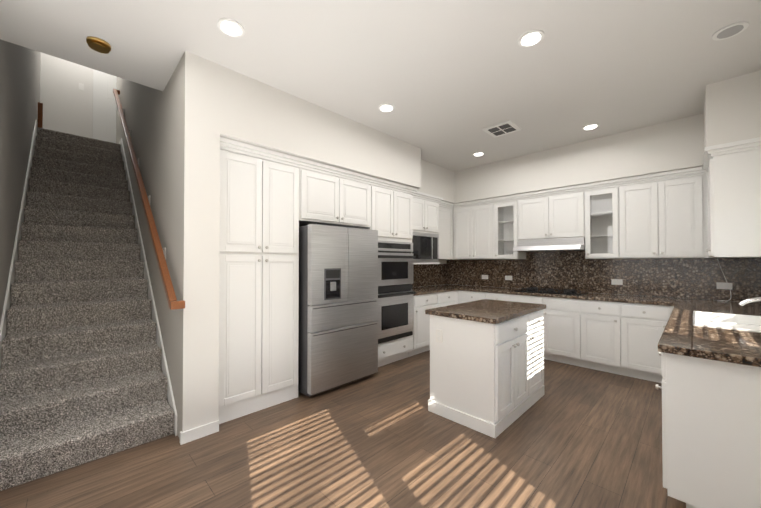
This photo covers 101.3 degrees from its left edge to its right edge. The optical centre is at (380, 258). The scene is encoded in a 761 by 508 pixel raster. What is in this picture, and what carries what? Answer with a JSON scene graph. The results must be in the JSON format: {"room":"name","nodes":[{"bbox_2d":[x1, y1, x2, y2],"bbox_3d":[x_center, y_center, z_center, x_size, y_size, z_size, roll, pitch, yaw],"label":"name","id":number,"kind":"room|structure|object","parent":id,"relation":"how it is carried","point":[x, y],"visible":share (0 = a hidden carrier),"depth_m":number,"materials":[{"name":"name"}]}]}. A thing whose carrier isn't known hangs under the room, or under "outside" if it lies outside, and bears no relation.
{"room":"kitchen","nodes":[
{"label":"kitchen","id":0,"kind":"room"},
{"bbox_2d":[0,350,685,507],"bbox_3d":[-0.726,1.427,1.590,9.420,0.100,4.520,1,-1,-45],"label":"floor","id":1,"kind":"structure","parent":0,"point":[574,436],"depth_m":2.16,"materials":[{"name":"brown wood"}]},
{"bbox_2d":[0,127,173,490],"bbox_3d":[-3.650,-0.262,3.837,0.940,3.330,4.827,1,-1,-45],"label":"staircase","id":2,"kind":"structure","parent":1,"relation":"on","point":[83,378],"depth_m":2.71,"materials":[{"name":"carpet"}]},
{"bbox_2d":[218,149,298,423],"bbox_3d":[-1.290,0.239,3.065,0.773,2.310,0.643,1,-1,-45],"label":"pantry cabinet","id":3,"kind":"object","parent":1,"relation":"on","point":[259,288],"visible":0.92,"depth_m":2.83,"materials":[{"name":"white wood"}]},
{"bbox_2d":[298,224,378,396],"bbox_3d":[-0.609,0.536,3.623,0.910,1.730,0.760,1,-1,-45],"label":"refrigerator","id":4,"kind":"object","parent":1,"relation":"on","point":[338,307],"visible":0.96,"depth_m":3.26,"materials":[{"name":"grey metal"}]},
{"bbox_2d":[361,185,412,366],"bbox_3d":[-0.032,0.254,4.318,0.810,2.310,0.643,1,-1,-45],"label":"tall cabinet","id":5,"kind":"object","parent":1,"relation":"on","point":[391,215],"visible":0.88,"depth_m":4.10,"materials":[{"name":"white wood"}]},
{"bbox_2d":[376,240,415,343],"bbox_3d":[0.197,0.429,4.085,0.754,1.295,0.100,1,-1,-45],"label":"double oven","id":6,"kind":"object","parent":5,"relation":"in","point":[395,296],"visible":0.73,"depth_m":4.09,"materials":[{"name":"silver metal"}]},
{"bbox_2d":[408,293,439,356],"bbox_3d":[0.481,0.976,4.840,0.659,0.880,0.615,1,-1,-45],"label":"base cabinet","id":7,"kind":"object","parent":1,"relation":"on","point":[421,333],"depth_m":4.55,"materials":[{"name":"white wood"}]},
{"bbox_2d":[412,285,459,295],"bbox_3d":[0.662,0.517,5.017,1.152,0.040,0.629,1,-1,-45],"label":"countertop","id":8,"kind":"structure","parent":7,"relation":"on","point":[422,290],"depth_m":4.93,"materials":[{"name":"stone"}]},
{"bbox_2d":[440,290,457,306],"bbox_3d":[0.851,0.980,5.209,0.625,0.880,0.615,1,-1,-45],"label":"base cabinet","id":9,"kind":"object","parent":1,"relation":"on","point":[451,297],"depth_m":5.03,"materials":[{"name":"white wood"}]},
{"bbox_2d":[444,284,760,307],"bbox_3d":[2.453,0.511,4.485,0.636,0.040,3.911,1,-1,-45],"label":"countertop","id":10,"kind":"structure","parent":9,"relation":"on","point":[650,300],"depth_m":3.94,"materials":[{"name":"stone"}]},
{"bbox_2d":[514,287,587,294],"bbox_3d":[2.455,0.467,4.516,0.480,0.045,0.840,1,-1,-45],"label":"cooktop","id":11,"kind":"object","parent":10,"relation":"in","point":[554,291],"visible":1,"depth_m":4.44,"materials":[{"name":"black glass"}]},
{"bbox_2d":[458,290,489,303],"bbox_3d":[1.700,0.980,5.250,0.615,0.880,0.563,1,-1,-45],"label":"base cabinet","id":12,"kind":"object","parent":1,"relation":"on","point":[463,296],"depth_m":5.06,"materials":[{"name":"white wood"}]},
{"bbox_2d":[428,310,544,437],"bbox_3d":[1.068,0.954,3.011,1.124,0.879,0.670,1,-1,-45],"label":"base cabinet","id":13,"kind":"object","parent":1,"relation":"on","point":[487,379],"visible":1,"depth_m":2.63,"materials":[{"name":"white wood"}]},
{"bbox_2d":[425,299,545,323],"bbox_3d":[1.055,0.494,3.029,1.160,0.040,0.670,1,-1,-45],"label":"countertop","id":14,"kind":"structure","parent":13,"relation":"on","point":[491,311],"depth_m":2.81,"materials":[{"name":"stone"}]},
{"bbox_2d":[490,293,513,301],"bbox_3d":[1.994,0.977,4.955,0.615,0.880,0.510,1,-1,-45],"label":"base cabinet","id":15,"kind":"object","parent":1,"relation":"on","point":[493,296],"depth_m":4.70,"materials":[{"name":"white wood"}]},
{"bbox_2d":[514,295,585,367],"bbox_3d":[2.446,0.972,4.501,0.615,0.880,1.010,1,-1,-45],"label":"base cabinet","id":16,"kind":"object","parent":1,"relation":"on","point":[564,319],"depth_m":4.11,"materials":[{"name":"white wood"}]},
{"bbox_2d":[586,300,629,376],"bbox_3d":[2.905,0.966,4.041,0.615,0.880,0.530,1,-1,-45],"label":"base cabinet","id":17,"kind":"object","parent":1,"relation":"on","point":[620,338],"depth_m":3.77,"materials":[{"name":"white wood"}]},
{"bbox_2d":[630,303,673,382],"bbox_3d":[3.206,0.963,3.739,0.615,0.880,0.563,1,-1,-45],"label":"base cabinet","id":18,"kind":"object","parent":1,"relation":"on","point":[648,322],"depth_m":3.52,"materials":[{"name":"white wood"}]},
{"bbox_2d":[659,352,760,507],"bbox_3d":[2.023,0.940,1.740,0.760,0.880,0.635,1,-1,-45],"label":"base cabinet","id":19,"kind":"object","parent":1,"relation":"on","point":[711,433],"depth_m":1.57,"materials":[{"name":"white wood"}]},
{"bbox_2d":[658,300,760,366],"bbox_3d":[2.539,0.485,2.270,2.370,0.040,0.650,1,-1,-45],"label":"countertop","id":20,"kind":"structure","parent":19,"relation":"on","point":[682,334],"depth_m":1.78,"materials":[{"name":"stone"}]},
{"bbox_2d":[693,311,760,331],"bbox_3d":[2.617,0.563,2.304,0.844,0.206,0.434,1,-1,-45],"label":"sink","id":21,"kind":"object","parent":20,"relation":"in","point":[731,321],"visible":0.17,"depth_m":2.50,"materials":[{"name":"white ceramic"}]},
{"bbox_2d":[0,39,760,438],"bbox_3d":[-2.138,-1.607,2.971,9.520,6.000,8.420,1,-1,-45],"label":"wall","id":22,"kind":"structure","parent":0,"point":[188,117],"depth_m":2.93,"materials":[{"name":"grey paint"}]},
{"bbox_2d":[0,120,37,364],"bbox_3d":[-3.986,-0.318,3.492,0.014,3.434,4.848,1,-1,-45],"label":"trim","id":23,"kind":"structure","parent":22,"relation":"attached to","point":[6,307],"depth_m":2.94,"materials":[{"name":"white wood"}]},
{"bbox_2d":[79,69,116,142],"bbox_3d":[-5.215,-2.968,5.705,0.596,2.115,0.019,1,-1,-45],"label":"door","id":24,"kind":"structure","parent":22,"relation":"in","point":[104,110],"depth_m":5.79,"materials":[{"name":"white wood"}]},
{"bbox_2d":[37,89,184,309],"bbox_3d":[-3.371,-1.297,3.581,0.957,3.365,4.530,1,-1,-45],"label":"handrail","id":25,"kind":"object","parent":22,"relation":"attached to","point":[173,302],"visible":1,"depth_m":2.99,"materials":[{"name":"brown wood"}]},
{"bbox_2d":[119,138,176,435],"bbox_3d":[-3.303,-0.310,4.171,0.014,3.434,4.847,1,-1,-45],"label":"trim","id":26,"kind":"structure","parent":22,"relation":"attached to","point":[164,366],"depth_m":3.15,"materials":[{"name":"white wood"}]},
{"bbox_2d":[180,420,218,444],"bbox_3d":[-1.400,1.345,2.420,0.264,0.085,0.034,1,-1,-45],"label":"baseboard","id":27,"kind":"structure","parent":22,"relation":"attached to","point":[190,435],"depth_m":2.39,"materials":[{"name":"white wood"}]},
{"bbox_2d":[299,168,369,228],"bbox_3d":[-0.668,-0.643,3.695,0.976,0.530,0.643,1,-1,-45],"label":"upper cabinet","id":28,"kind":"object","parent":22,"relation":"attached to","point":[326,199],"visible":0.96,"depth_m":3.44,"materials":[{"name":"white wood"}]},
{"bbox_2d":[220,137,467,208],"bbox_3d":[-0.019,-0.943,4.340,4.355,0.085,0.642,1,-1,-45],"label":"crown molding","id":29,"kind":"structure","parent":28,"relation":"attached to","point":[227,144],"depth_m":3.32,"materials":[{"name":"white wood"}]},
{"bbox_2d":[413,197,439,263],"bbox_3d":[0.503,-0.399,4.930,0.794,0.990,0.543,1,-1,-45],"label":"upper cabinet","id":30,"kind":"object","parent":22,"relation":"attached to","point":[425,216],"visible":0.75,"depth_m":4.78,"materials":[{"name":"white wood"}]},
{"bbox_2d":[412,232,438,262],"bbox_3d":[0.512,-0.157,4.919,0.750,0.451,0.467,1,-1,-45],"label":"microwave","id":31,"kind":"object","parent":30,"relation":"in","point":[425,247],"visible":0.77,"depth_m":4.76,"materials":[{"name":"grey metal"}]},
{"bbox_2d":[412,260,447,286],"bbox_3d":[0.661,0.262,5.455,1.760,0.476,0.012,1,-1,-45],"label":"backsplash","id":32,"kind":"structure","parent":22,"relation":"attached to","point":[423,274],"depth_m":5.68,"materials":[{"name":"stone"}]},
{"bbox_2d":[439,206,452,259],"bbox_3d":[0.969,-0.432,5.507,0.672,0.910,0.383,1,-1,-45],"label":"upper cabinet","id":33,"kind":"object","parent":22,"relation":"attached to","point":[445,233],"visible":0.33,"depth_m":5.45,"materials":[{"name":"white wood"}]},
{"bbox_2d":[453,202,508,259],"bbox_3d":[1.714,-0.433,5.450,0.335,0.910,0.839,1,-1,-45],"label":"upper cabinet","id":34,"kind":"object","parent":22,"relation":"attached to","point":[479,232],"depth_m":5.26,"materials":[{"name":"white wood"}]},
{"bbox_2d":[517,191,592,241],"bbox_3d":[2.543,-0.588,4.619,0.335,0.620,0.878,1,-1,-45],"label":"upper cabinet","id":35,"kind":"object","parent":22,"relation":"attached to","point":[570,215],"depth_m":4.43,"materials":[{"name":"white wood"}]},
{"bbox_2d":[513,237,584,251],"bbox_3d":[2.465,-0.193,4.535,0.529,0.168,0.872,1,-1,-45],"label":"range hood","id":36,"kind":"object","parent":35,"relation":"attached to","point":[568,244],"visible":0.85,"depth_m":4.42,"materials":[{"name":"silver metal"}]},
{"bbox_2d":[448,250,755,301],"bbox_3d":[2.674,0.160,4.709,0.015,0.663,3.912,1,-1,-45],"label":"backsplash","id":37,"kind":"structure","parent":22,"relation":"attached to","point":[693,278],"depth_m":4.20,"materials":[{"name":"stone"}]},
{"bbox_2d":[611,279,622,284],"bbox_3d":[3.175,0.320,4.190,0.008,0.075,0.120,1,-1,-45],"label":"wall outlet","id":38,"kind":"object","parent":37,"relation":"attached to","point":[613,281],"depth_m":4.19,"materials":[{"name":"white plastic"}]},
{"bbox_2d":[716,282,731,289],"bbox_3d":[3.860,0.312,3.503,0.008,0.075,0.120,1,-1,-45],"label":"wall outlet","id":39,"kind":"object","parent":37,"relation":"attached to","point":[720,285],"depth_m":3.51,"materials":[{"name":"white plastic"}]},
{"bbox_2d":[717,259,730,301],"bbox_3d":[3.799,0.239,3.453,0.164,0.472,0.111,1,-1,-45],"label":"cord","id":40,"kind":"object","parent":39,"relation":"attached to","point":[727,283],"visible":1,"depth_m":3.48,"materials":[{"name":"white plastic"}]},
{"bbox_2d":[609,174,709,257],"bbox_3d":[3.371,-0.452,3.787,0.335,0.910,0.852,1,-1,-45],"label":"upper cabinet","id":41,"kind":"object","parent":22,"relation":"attached to","point":[663,219],"depth_m":3.65,"materials":[{"name":"white wood"}]},
{"bbox_2d":[468,167,699,206],"bbox_3d":[2.684,-0.942,4.457,0.362,0.085,3.510,1,-1,-45],"label":"crown molding","id":42,"kind":"structure","parent":41,"relation":"attached to","point":[695,171],"depth_m":4.08,"materials":[{"name":"white wood"}]},
{"bbox_2d":[706,149,760,257],"bbox_3d":[3.400,-0.462,2.979,0.796,0.910,0.423,1,-1,-45],"label":"upper cabinet","id":43,"kind":"object","parent":22,"relation":"attached to","point":[734,201],"visible":1,"depth_m":2.72,"materials":[{"name":"white wood"}]},
{"bbox_2d":[700,137,760,174],"bbox_3d":[3.361,-0.959,2.951,0.797,0.085,0.422,1,-1,-45],"label":"crown molding","id":44,"kind":"structure","parent":43,"relation":"attached to","point":[754,143],"depth_m":2.74,"materials":[{"name":"white wood"}]},
{"bbox_2d":[756,258,760,302],"bbox_3d":[2.984,0.225,2.265,2.970,0.476,0.012,1,-1,-45],"label":"backsplash","id":45,"kind":"structure","parent":22,"relation":"attached to","point":[758,260],"depth_m":3.33,"materials":[{"name":"stone"}]},
{"bbox_2d":[0,0,760,171],"bbox_3d":[-2.138,-3.137,2.989,9.520,3.140,8.420,1,-1,-45],"label":"ceiling","id":46,"kind":"structure","parent":0,"point":[449,80],"depth_m":2.41,"materials":[{"name":"white paint"}]},
{"bbox_2d":[86,36,110,53],"bbox_3d":[-2.061,-1.555,2.285,0.136,0.040,0.136,1,-1,-45],"label":"recessed light","id":47,"kind":"object","parent":46,"relation":"in","point":[99,45],"visible":1,"depth_m":2.26,"materials":[{"name":"gold metal"}]},
{"bbox_2d":[217,18,244,37],"bbox_3d":[-1.022,-1.571,2.134,0.170,0.011,0.170,1,-1,-45],"label":"recessed light","id":48,"kind":"object","parent":46,"relation":"in","point":[230,27],"visible":1,"depth_m":2.12,"materials":[{"name":"white"}]},
{"bbox_2d":[378,103,394,111],"bbox_3d":[0.062,-1.558,3.243,0.170,0.011,0.170,1,-1,-45],"label":"recessed light","id":49,"kind":"object","parent":46,"relation":"in","point":[386,107],"visible":1,"depth_m":3.22,"materials":[{"name":"white"}]},
{"bbox_2d":[473,152,484,155],"bbox_3d":[1.458,-1.542,4.633,0.170,0.011,0.170,1,-1,-45],"label":"recessed light","id":50,"kind":"object","parent":46,"relation":"in","point":[478,153],"visible":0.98,"depth_m":4.62,"materials":[{"name":"white"}]},
{"bbox_2d":[482,120,521,137],"bbox_3d":[1.463,-1.550,3.763,0.340,0.013,0.340,1,-1,-45],"label":"ceiling vent","id":51,"kind":"object","parent":46,"relation":"in","point":[502,128],"visible":0.98,"depth_m":3.75,"materials":[{"name":"white metal"}]},
{"bbox_2d":[518,29,543,47],"bbox_3d":[1.079,-1.570,2.237,0.170,0.011,0.170,1,-1,-45],"label":"recessed light","id":52,"kind":"object","parent":46,"relation":"in","point":[531,38],"visible":1,"depth_m":2.22,"materials":[{"name":"white"}]},
{"bbox_2d":[582,123,598,129],"bbox_3d":[2.488,-1.553,3.697,0.170,0.011,0.170,1,-1,-45],"label":"recessed light","id":53,"kind":"object","parent":46,"relation":"in","point":[590,126],"visible":0.96,"depth_m":3.68,"materials":[{"name":"white"}]},
{"bbox_2d":[712,21,748,40],"bbox_3d":[2.422,-1.571,2.163,0.170,0.011,0.170,1,-1,-45],"label":"ceiling speaker","id":54,"kind":"object","parent":46,"relation":"in","point":[729,31],"visible":1,"depth_m":2.15,"materials":[{"name":"white"}]},
{"bbox_3d":[2.758,0.429,2.096,0.114,0.063,0.048,1,-1,-45],"label":"faucet","id":55,"kind":"object","parent":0,"visible":0},
{"bbox_2d":[738,297,760,305],"bbox_3d":[2.704,0.344,2.197,0.028,0.136,0.248,1,-1,-45],"label":"faucet spout","id":56,"kind":"object","parent":55,"relation":"attached to","point":[744,302],"visible":1,"depth_m":2.24,"materials":[{"name":"silver metal"}]}
]}

